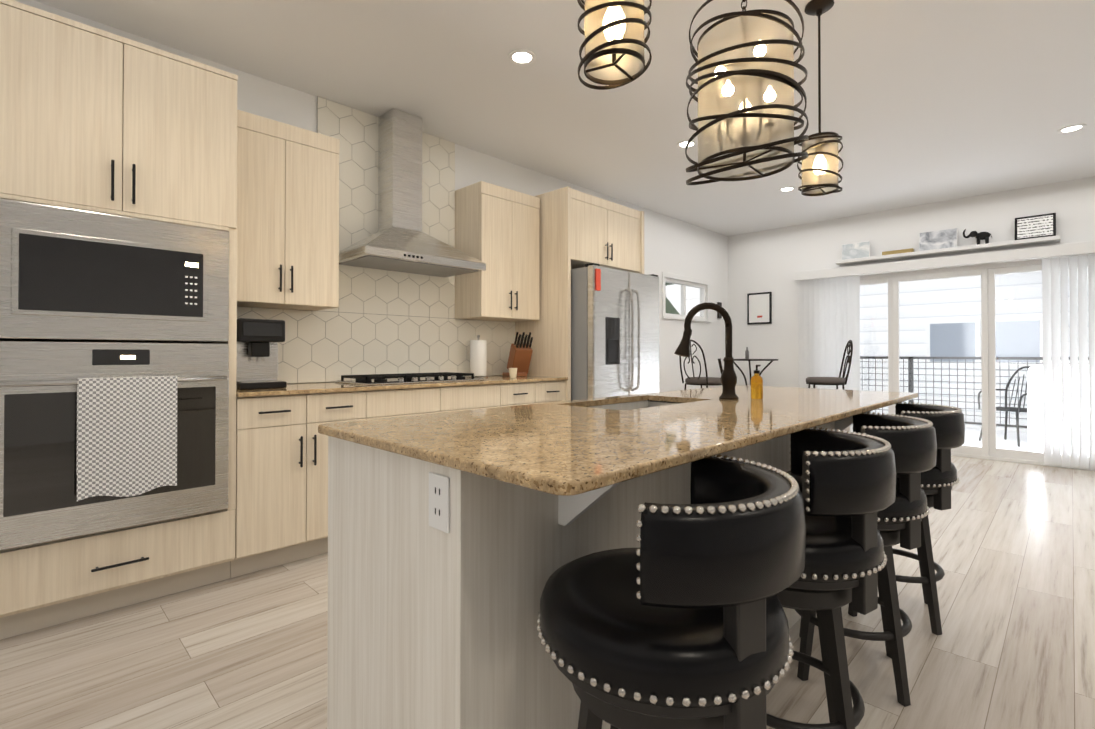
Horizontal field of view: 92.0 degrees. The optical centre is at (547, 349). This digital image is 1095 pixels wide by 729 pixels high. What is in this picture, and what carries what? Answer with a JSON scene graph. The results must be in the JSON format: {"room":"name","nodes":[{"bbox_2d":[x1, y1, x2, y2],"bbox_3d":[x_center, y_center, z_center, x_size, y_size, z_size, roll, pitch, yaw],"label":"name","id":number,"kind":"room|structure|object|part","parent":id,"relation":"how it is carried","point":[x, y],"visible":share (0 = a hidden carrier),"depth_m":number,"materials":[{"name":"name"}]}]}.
{"room":"kitchen","nodes":[
{"label":"kitchen","id":0,"kind":"room"},
{"bbox_2d":[14,0,727,391],"bbox_3d":[-1.032,-0.251,3.975,0.100,2.780,10.360,0,-1,45],"label":"wall","id":1,"kind":"structure","parent":0,"point":[678,246],"depth_m":6.20,"materials":[{"name":"white paint"}]},
{"bbox_2d":[236,110,339,310],"bbox_3d":[-1.584,-0.760,3.077,0.379,1.015,0.618,0,-1,45],"label":"upper cabinet","id":2,"kind":"object","parent":1,"relation":"attached to","point":[287,229],"visible":0.79,"depth_m":2.97,"materials":[{"name":"beige wood"}]},
{"bbox_2d":[237,96,514,382],"bbox_3d":[-1.110,-0.712,3.817,0.016,1.857,2.336,0,-1,45],"label":"tile backsplash","id":3,"kind":"structure","parent":1,"relation":"attached to","point":[376,321],"depth_m":3.71,"materials":[{"name":"white tile"}]},
{"bbox_2d":[339,108,485,277],"bbox_3d":[-0.935,-1.100,3.632,0.502,1.082,0.910,0,-1,45],"label":"range hood","id":4,"kind":"object","parent":1,"relation":"attached to","point":[400,232],"visible":0.9,"depth_m":3.63,"materials":[{"name":"silver metal"}]},
{"bbox_2d":[455,181,539,321],"bbox_3d":[-0.392,-0.751,4.281,0.379,1.015,0.610,0,-1,45],"label":"upper cabinet","id":5,"kind":"object","parent":1,"relation":"attached to","point":[496,229],"visible":0.98,"depth_m":4.12,"materials":[{"name":"beige wood"}]},
{"bbox_2d":[662,272,710,321],"bbox_3d":[1.759,-0.648,6.767,0.120,0.560,1.170,0,-1,45],"label":"window","id":6,"kind":"structure","parent":1,"relation":"in","point":[683,315],"depth_m":6.76,"materials":[{"name":"white"}]},
{"bbox_3d":[1.743,-0.633,6.783,0.005,0.390,0.970,0,-1,45],"label":"small window glass pane","id":7,"kind":"part","parent":6,"relation":"part of","materials":[{"name":"clear glass"}]},
{"bbox_2d":[717,302,721,317],"bbox_3d":[2.389,-0.544,7.345,0.018,0.220,0.100,0,-1,45],"label":"switch plate","id":8,"kind":"object","parent":1,"relation":"attached to","point":[718,314],"visible":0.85,"depth_m":7.32,"materials":[{"name":"black"}]},
{"bbox_2d":[0,455,1094,728],"bbox_3d":[1.394,1.150,1.560,6.930,0.060,10.360,0,-1,45],"label":"floor","id":9,"kind":"structure","parent":0,"point":[1012,645],"depth_m":2.00,"materials":[{"name":"beige wood"}]},
{"bbox_2d":[0,0,237,639],"bbox_3d":[-1.988,-0.101,2.422,0.720,2.454,0.870,0,-1,45],"label":"tall cabinet","id":10,"kind":"object","parent":9,"relation":"on","point":[118,262],"visible":1,"depth_m":2.20,"materials":[{"name":"beige wood"}]},
{"bbox_2d":[230,392,369,577],"bbox_3d":[-1.485,0.683,2.996,0.616,0.896,0.658,0,-1,45],"label":"base cabinet","id":11,"kind":"object","parent":9,"relation":"on","point":[281,513],"depth_m":2.71,"materials":[{"name":"beige wood"}]},
{"bbox_2d":[236,376,567,395],"bbox_3d":[-0.886,0.227,3.587,0.641,0.022,2.336,0,-1,45],"label":"countertop","id":12,"kind":"structure","parent":11,"relation":"on","point":[291,389],"depth_m":3.12,"materials":[{"name":"beige stone"}]},
{"bbox_2d":[236,318,286,389],"bbox_3d":[-1.646,0.025,2.941,0.420,0.370,0.230,0,-1,45],"label":"coffee machine","id":13,"kind":"object","parent":12,"relation":"on","point":[257,353],"visible":0.65,"depth_m":2.84,"materials":[{"name":"silver metal"}]},
{"bbox_2d":[335,372,485,384],"bbox_3d":[-0.913,0.193,3.601,0.470,0.045,0.880,0,-1,45],"label":"cooktop","id":14,"kind":"object","parent":12,"relation":"in","point":[382,379],"visible":1,"depth_m":3.46,"materials":[{"name":"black metal"}]},
{"bbox_2d":[469,335,487,377],"bbox_3d":[-0.545,0.055,4.166,0.150,0.330,0.150,0,-1,45],"label":"paper towel","id":15,"kind":"object","parent":12,"relation":"on","point":[478,357],"visible":0.94,"depth_m":4.11,"materials":[{"name":"white paper"}]},
{"bbox_2d":[509,368,516,377],"bbox_3d":[-0.269,0.182,4.131,0.068,0.075,0.068,0,-1,45],"label":"cup","id":16,"kind":"object","parent":12,"relation":"on","point":[512,372],"visible":1,"depth_m":4.11,"materials":[{"name":"beige ceramic"}]},
{"bbox_2d":[503,332,532,376],"bbox_3d":[-0.241,0.041,4.350,0.167,0.360,0.296,0,-1,-25],"label":"knife block","id":17,"kind":"object","parent":12,"relation":"on","point":[520,355],"visible":0.94,"depth_m":4.29,"materials":[{"name":"brown wood"}]},
{"bbox_2d":[370,384,501,418],"bbox_3d":[-0.902,0.688,3.585,0.616,0.896,1.000,0,-1,45],"label":"base cabinet","id":18,"kind":"object","parent":9,"relation":"on","point":[398,402],"depth_m":3.33,"materials":[{"name":"beige wood"}]},
{"bbox_2d":[502,384,537,406],"bbox_3d":[-0.430,0.692,4.061,0.616,0.896,0.340,0,-1,45],"label":"base cabinet","id":19,"kind":"object","parent":9,"relation":"on","point":[512,394],"depth_m":3.85,"materials":[{"name":"beige wood"}]},
{"bbox_2d":[538,380,565,403],"bbox_3d":[-0.192,0.694,4.302,0.616,0.896,0.338,0,-1,45],"label":"base cabinet","id":20,"kind":"object","parent":9,"relation":"on","point":[549,391],"depth_m":4.09,"materials":[{"name":"beige wood"}]},
{"bbox_2d":[515,186,643,400],"bbox_3d":[0.313,-0.074,4.795,0.649,2.439,1.060,0,-1,45],"label":"cabinet","id":21,"kind":"object","parent":9,"relation":"on","point":[578,229],"visible":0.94,"depth_m":4.38,"materials":[{"name":"beige wood"}]},
{"bbox_2d":[327,397,875,728],"bbox_3d":[0.542,0.675,1.999,0.814,0.896,2.447,0,-1,45],"label":"kitchen island","id":22,"kind":"object","parent":9,"relation":"on","point":[457,540],"depth_m":1.13,"materials":[{"name":"beige wood"}]},
{"bbox_2d":[318,385,917,500],"bbox_3d":[0.582,0.217,1.970,0.910,0.028,2.496,0,-1,45],"label":"island countertop","id":23,"kind":"structure","parent":22,"relation":"on","point":[564,450],"depth_m":1.27,"materials":[{"name":"beige stone"}]},
{"bbox_2d":[674,302,738,399],"bbox_3d":[0.656,0.005,2.213,0.263,0.398,0.136,0,0,1],"label":"faucet","id":24,"kind":"object","parent":23,"relation":"on","point":[728,379],"visible":1,"depth_m":2.17,"materials":[{"name":"brown metal"}]},
{"bbox_2d":[751,365,762,398],"bbox_3d":[0.867,0.134,2.187,0.047,0.141,0.054,0,-1,45],"label":"soap bottle","id":25,"kind":"object","parent":23,"relation":"on","point":[756,386],"visible":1,"depth_m":2.17,"materials":[{"name":"orange"}]},
{"bbox_2d":[571,263,658,399],"bbox_3d":[0.422,0.238,4.685,0.894,1.815,0.930,0,-1,45],"label":"fridge","id":26,"kind":"object","parent":9,"relation":"on","point":[614,332],"visible":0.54,"depth_m":4.27,"materials":[{"name":"grey metal"}]},
{"bbox_2d":[536,454,805,728],"bbox_3d":[0.221,0.675,1.006,0.489,0.885,0.503,0,-1,26],"label":"stool","id":27,"kind":"object","parent":9,"relation":"on","point":[677,619],"visible":1,"depth_m":0.82,"materials":[{"name":"black leather"}]},
{"bbox_2d":[679,340,721,389],"bbox_3d":[1.823,0.524,6.202,0.490,1.274,0.439,0,-1,-37],"label":"bistro chair","id":28,"kind":"object","parent":9,"relation":"on","point":[706,381],"visible":0.54,"depth_m":6.04,"materials":[{"name":"brown metal"}]},
{"bbox_2d":[733,359,777,385],"bbox_3d":[2.604,0.649,6.757,0.640,1.054,0.640,0,-1,45],"label":"bistro table","id":29,"kind":"object","parent":9,"relation":"on","point":[765,367],"visible":0.31,"depth_m":6.61,"materials":[{"name":"brown metal"}]},
{"bbox_2d":[745,347,748,358],"bbox_3d":[2.547,0.046,6.747,0.047,0.150,0.048,0,-1,45],"label":"bottle","id":30,"kind":"object","parent":29,"relation":"on","point":[746,354],"visible":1,"depth_m":6.73,"materials":[{"name":"grey"}]},
{"bbox_2d":[806,340,852,389],"bbox_3d":[3.323,0.525,6.259,0.490,1.274,0.439,0,0,17],"label":"bistro chair","id":31,"kind":"object","parent":9,"relation":"on","point":[836,381],"visible":0.56,"depth_m":6.14,"materials":[{"name":"brown metal"}]},
{"bbox_2d":[766,427,895,728],"bbox_3d":[0.661,0.678,1.444,0.489,0.885,0.503,0,0,21],"label":"stool","id":32,"kind":"object","parent":9,"relation":"on","point":[848,485],"visible":0.69,"depth_m":1.26,"materials":[{"name":"black leather"}]},
{"bbox_2d":[786,412,936,705],"bbox_3d":[1.073,0.682,1.866,0.489,0.885,0.503,0,-1,27],"label":"stool","id":33,"kind":"object","parent":9,"relation":"on","point":[912,441],"visible":0.48,"depth_m":1.68,"materials":[{"name":"black leather"}]},
{"bbox_2d":[848,402,964,634],"bbox_3d":[1.498,0.685,2.288,0.489,0.885,0.503,0,-1,31],"label":"stool","id":34,"kind":"object","parent":9,"relation":"on","point":[940,479],"visible":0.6,"depth_m":2.10,"materials":[{"name":"black leather"}]},
{"bbox_2d":[34,0,1094,236],"bbox_3d":[1.394,-1.700,1.583,6.930,0.080,10.360,0,-1,45],"label":"ceiling","id":35,"kind":"structure","parent":0,"point":[932,100],"depth_m":3.29,"materials":[{"name":"white paint"}]},
{"bbox_2d":[508,49,535,64],"bbox_3d":[-0.143,-1.644,2.979,0.156,0.008,0.156,0,-1,45],"label":"recessed light","id":36,"kind":"object","parent":35,"relation":"in","point":[521,57],"visible":1,"depth_m":2.97,"materials":[{"name":"white"}]},
{"bbox_2d":[577,0,651,89],"bbox_3d":[0.175,-1.192,1.393,0.194,0.938,0.199,0,-1,45],"label":"pendant light","id":37,"kind":"object","parent":35,"relation":"hanging from","point":[614,44],"visible":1,"depth_m":1.34,"materials":[{"name":"beige fabric"}]},
{"bbox_2d":[677,140,696,147],"bbox_3d":[1.110,-1.634,4.215,0.156,0.008,0.156,0,-1,45],"label":"recessed light","id":38,"kind":"object","parent":35,"relation":"in","point":[682,144],"visible":0.83,"depth_m":4.21,"materials":[{"name":"white"}]},
{"bbox_2d":[685,0,808,184],"bbox_3d":[0.724,-1.128,1.947,0.424,1.056,0.424,0,-1,45],"label":"pendant light","id":39,"kind":"object","parent":35,"relation":"hanging from","point":[745,81],"visible":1,"depth_m":1.81,"materials":[{"name":"beige fabric"}]},
{"bbox_2d":[779,187,795,191],"bbox_3d":[2.433,-1.625,5.367,0.156,0.008,0.156,0,-1,45],"label":"recessed light","id":40,"kind":"object","parent":35,"relation":"in","point":[785,189],"visible":0.96,"depth_m":5.37,"materials":[{"name":"white"}]},
{"bbox_2d":[797,0,842,195],"bbox_3d":[1.301,-1.198,2.530,0.198,0.907,0.196,0,-1,45],"label":"pendant light","id":41,"kind":"object","parent":35,"relation":"hanging from","point":[819,171],"visible":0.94,"depth_m":2.48,"materials":[{"name":"brown metal"}]},
{"bbox_2d":[1057,124,1086,132],"bbox_3d":[3.890,-1.637,3.925,0.156,0.008,0.156,0,-1,45],"label":"recessed light","id":42,"kind":"object","parent":35,"relation":"in","point":[1071,128],"visible":0.98,"depth_m":3.92,"materials":[{"name":"white"}]},
{"bbox_2d":[728,177,1094,387],"bbox_3d":[5.040,-0.241,5.181,6.830,2.780,0.100,0,-1,45],"label":"wall","id":43,"kind":"structure","parent":0,"point":[773,261],"depth_m":6.58,"materials":[{"name":"white paint"}]},
{"bbox_2d":[747,292,771,324],"bbox_3d":[2.893,-0.560,7.223,0.330,0.430,0.020,0,-1,45],"label":"framed picture","id":44,"kind":"object","parent":43,"relation":"attached to","point":[770,308],"visible":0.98,"depth_m":7.17,"materials":[{"name":"black wood"}]},
{"bbox_2d":[749,294,768,322],"bbox_3d":[2.886,-0.560,7.215,0.280,0.380,0.002,0,-1,45],"label":"papers","id":45,"kind":"object","parent":44,"relation":"in","point":[759,305],"visible":1,"depth_m":7.21,"materials":[{"name":"white paper"}]},
{"bbox_2d":[798,276,859,431],"bbox_3d":[3.479,0.128,6.549,0.678,2.015,0.074,0,-1,45],"label":"window blinds","id":46,"kind":"object","parent":43,"relation":"attached to","point":[829,319],"visible":0.5,"depth_m":6.55,"materials":[{"name":"white fabric"}]},
{"bbox_2d":[795,241,1094,280],"bbox_3d":[4.358,-0.947,5.699,3.220,0.110,0.128,0,-1,45],"label":"valance","id":47,"kind":"object","parent":43,"relation":"attached to","point":[1049,251],"visible":1,"depth_m":5.62,"materials":[{"name":"white wood"}]},
{"bbox_2d":[835,235,1059,264],"bbox_3d":[4.245,-1.065,5.791,1.970,0.038,0.158,0,-1,45],"label":"wall shelf","id":48,"kind":"object","parent":43,"relation":"attached to","point":[1032,241],"visible":1,"depth_m":5.63,"materials":[{"name":"white wood"}]},
{"bbox_2d":[841,241,869,259],"bbox_3d":[3.692,-1.179,6.336,0.300,0.199,0.052,0,-1,45],"label":"framed picture","id":49,"kind":"object","parent":48,"relation":"on","point":[856,250],"visible":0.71,"depth_m":6.33,"materials":[{"name":"white"}]},
{"bbox_2d":[882,248,913,254],"bbox_3d":[4.000,-1.106,6.035,0.300,0.046,0.080,0,-1,45],"label":"shelf box","id":50,"kind":"object","parent":48,"relation":"on","point":[898,251],"visible":0.65,"depth_m":6.00,"materials":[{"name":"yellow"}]},
{"bbox_2d":[919,228,957,250],"bbox_3d":[4.262,-1.194,5.775,0.340,0.219,0.056,0,-1,45],"label":"framed picture","id":51,"kind":"object","parent":48,"relation":"on","point":[938,239],"visible":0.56,"depth_m":5.76,"materials":[{"name":"white"}]},
{"bbox_2d":[963,229,991,244],"bbox_3d":[4.498,-1.181,5.535,0.241,0.188,0.068,0,-1,45],"label":"elephant","id":52,"kind":"object","parent":48,"relation":"on","point":[985,236],"visible":0.98,"depth_m":5.50},
{"bbox_2d":[1015,213,1055,239],"bbox_3d":[4.818,-1.208,5.227,0.300,0.239,0.059,0,-1,45],"label":"sign","id":53,"kind":"object","parent":48,"relation":"on","point":[1036,226],"visible":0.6,"depth_m":5.22,"materials":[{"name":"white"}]},
{"bbox_2d":[860,255,1094,470],"bbox_3d":[4.332,0.131,5.863,2.800,2.048,0.104,0,-1,45],"label":"door frame","id":54,"kind":"structure","parent":43,"relation":"in","point":[988,449],"depth_m":5.56,"materials":[{"name":"white paint"}]},
{"bbox_2d":[860,267,1089,454],"bbox_3d":[4.331,0.127,5.862,2.450,1.815,0.027,0,-1,45],"label":"glass pane","id":55,"kind":"object","parent":54,"relation":"in","point":[929,359],"visible":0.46,"depth_m":5.67,"materials":[{"name":"clear glass"}]},
{"bbox_2d":[1042,254,1094,469],"bbox_3d":[5.142,0.114,4.901,0.803,2.015,0.074,0,-1,45],"label":"window blinds","id":56,"kind":"object","parent":43,"relation":"attached to","point":[1054,282],"visible":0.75,"depth_m":5.07,"materials":[{"name":"white fabric"}]},
{"label":"outside","id":57,"kind":"structure","parent":0,"visible":0},
{"bbox_3d":[6.910,1.831,14.136,90.000,0.020,90.000,0,-1,45],"label":"snow","id":58,"kind":"object","parent":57,"visible":0},
{"bbox_2d":[665,283,679,314],"bbox_3d":[-0.544,-2.830,14.802,8.089,9.312,16.000,0,-1,45],"label":"trees","id":59,"kind":"object","parent":58,"relation":"on","point":[673,310],"depth_m":18.38,"materials":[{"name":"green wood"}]},
{"bbox_2d":[860,271,1088,432],"bbox_3d":[11.337,-0.882,12.588,11.500,5.380,8.000,0,-1,45],"label":"siding","id":60,"kind":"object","parent":58,"relation":"on","point":[999,293],"depth_m":10.43,"materials":[{"name":"white"}]},
{"bbox_2d":[925,268,1087,366],"bbox_3d":[8.538,-1.504,9.412,12.000,4.426,0.460,0,-1,45],"label":"window frame","id":61,"kind":"structure","parent":60,"relation":"attached to","point":[977,321],"depth_m":10.02,"materials":[{"name":"white"}]},
{"bbox_2d":[930,320,1039,362],"bbox_3d":[7.787,-0.284,10.385,5.750,1.050,0.020,0,-1,45],"label":"window","id":62,"kind":"structure","parent":61,"relation":"in","point":[942,330],"depth_m":9.83,"materials":[{"name":"grey"}]},
{"bbox_2d":[963,428,1027,450],"bbox_3d":[5.463,1.484,6.994,8.000,0.560,3.089,0,-1,45],"label":"deck","id":63,"kind":"object","parent":58,"relation":"on","point":[970,432],"depth_m":7.03,"materials":[{"name":"white"}]},
{"bbox_2d":[860,356,1088,427],"bbox_3d":[6.459,0.662,8.006,8.060,1.100,0.060,0,-1,45],"label":"railing","id":64,"kind":"object","parent":63,"relation":"on","point":[910,385],"depth_m":8.22,"materials":[{"name":"black metal"}]},
{"bbox_2d":[978,366,1031,446],"bbox_3d":[5.990,0.709,6.796,0.572,0.984,0.562,0,0,-15],"label":"outdoor chair","id":65,"kind":"object","parent":63,"relation":"on","point":[1006,409],"depth_m":6.92,"materials":[{"name":"black metal"}]},
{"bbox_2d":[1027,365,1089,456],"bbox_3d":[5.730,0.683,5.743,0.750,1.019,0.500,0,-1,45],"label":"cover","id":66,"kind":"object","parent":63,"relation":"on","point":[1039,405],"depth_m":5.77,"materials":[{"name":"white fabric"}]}
]}

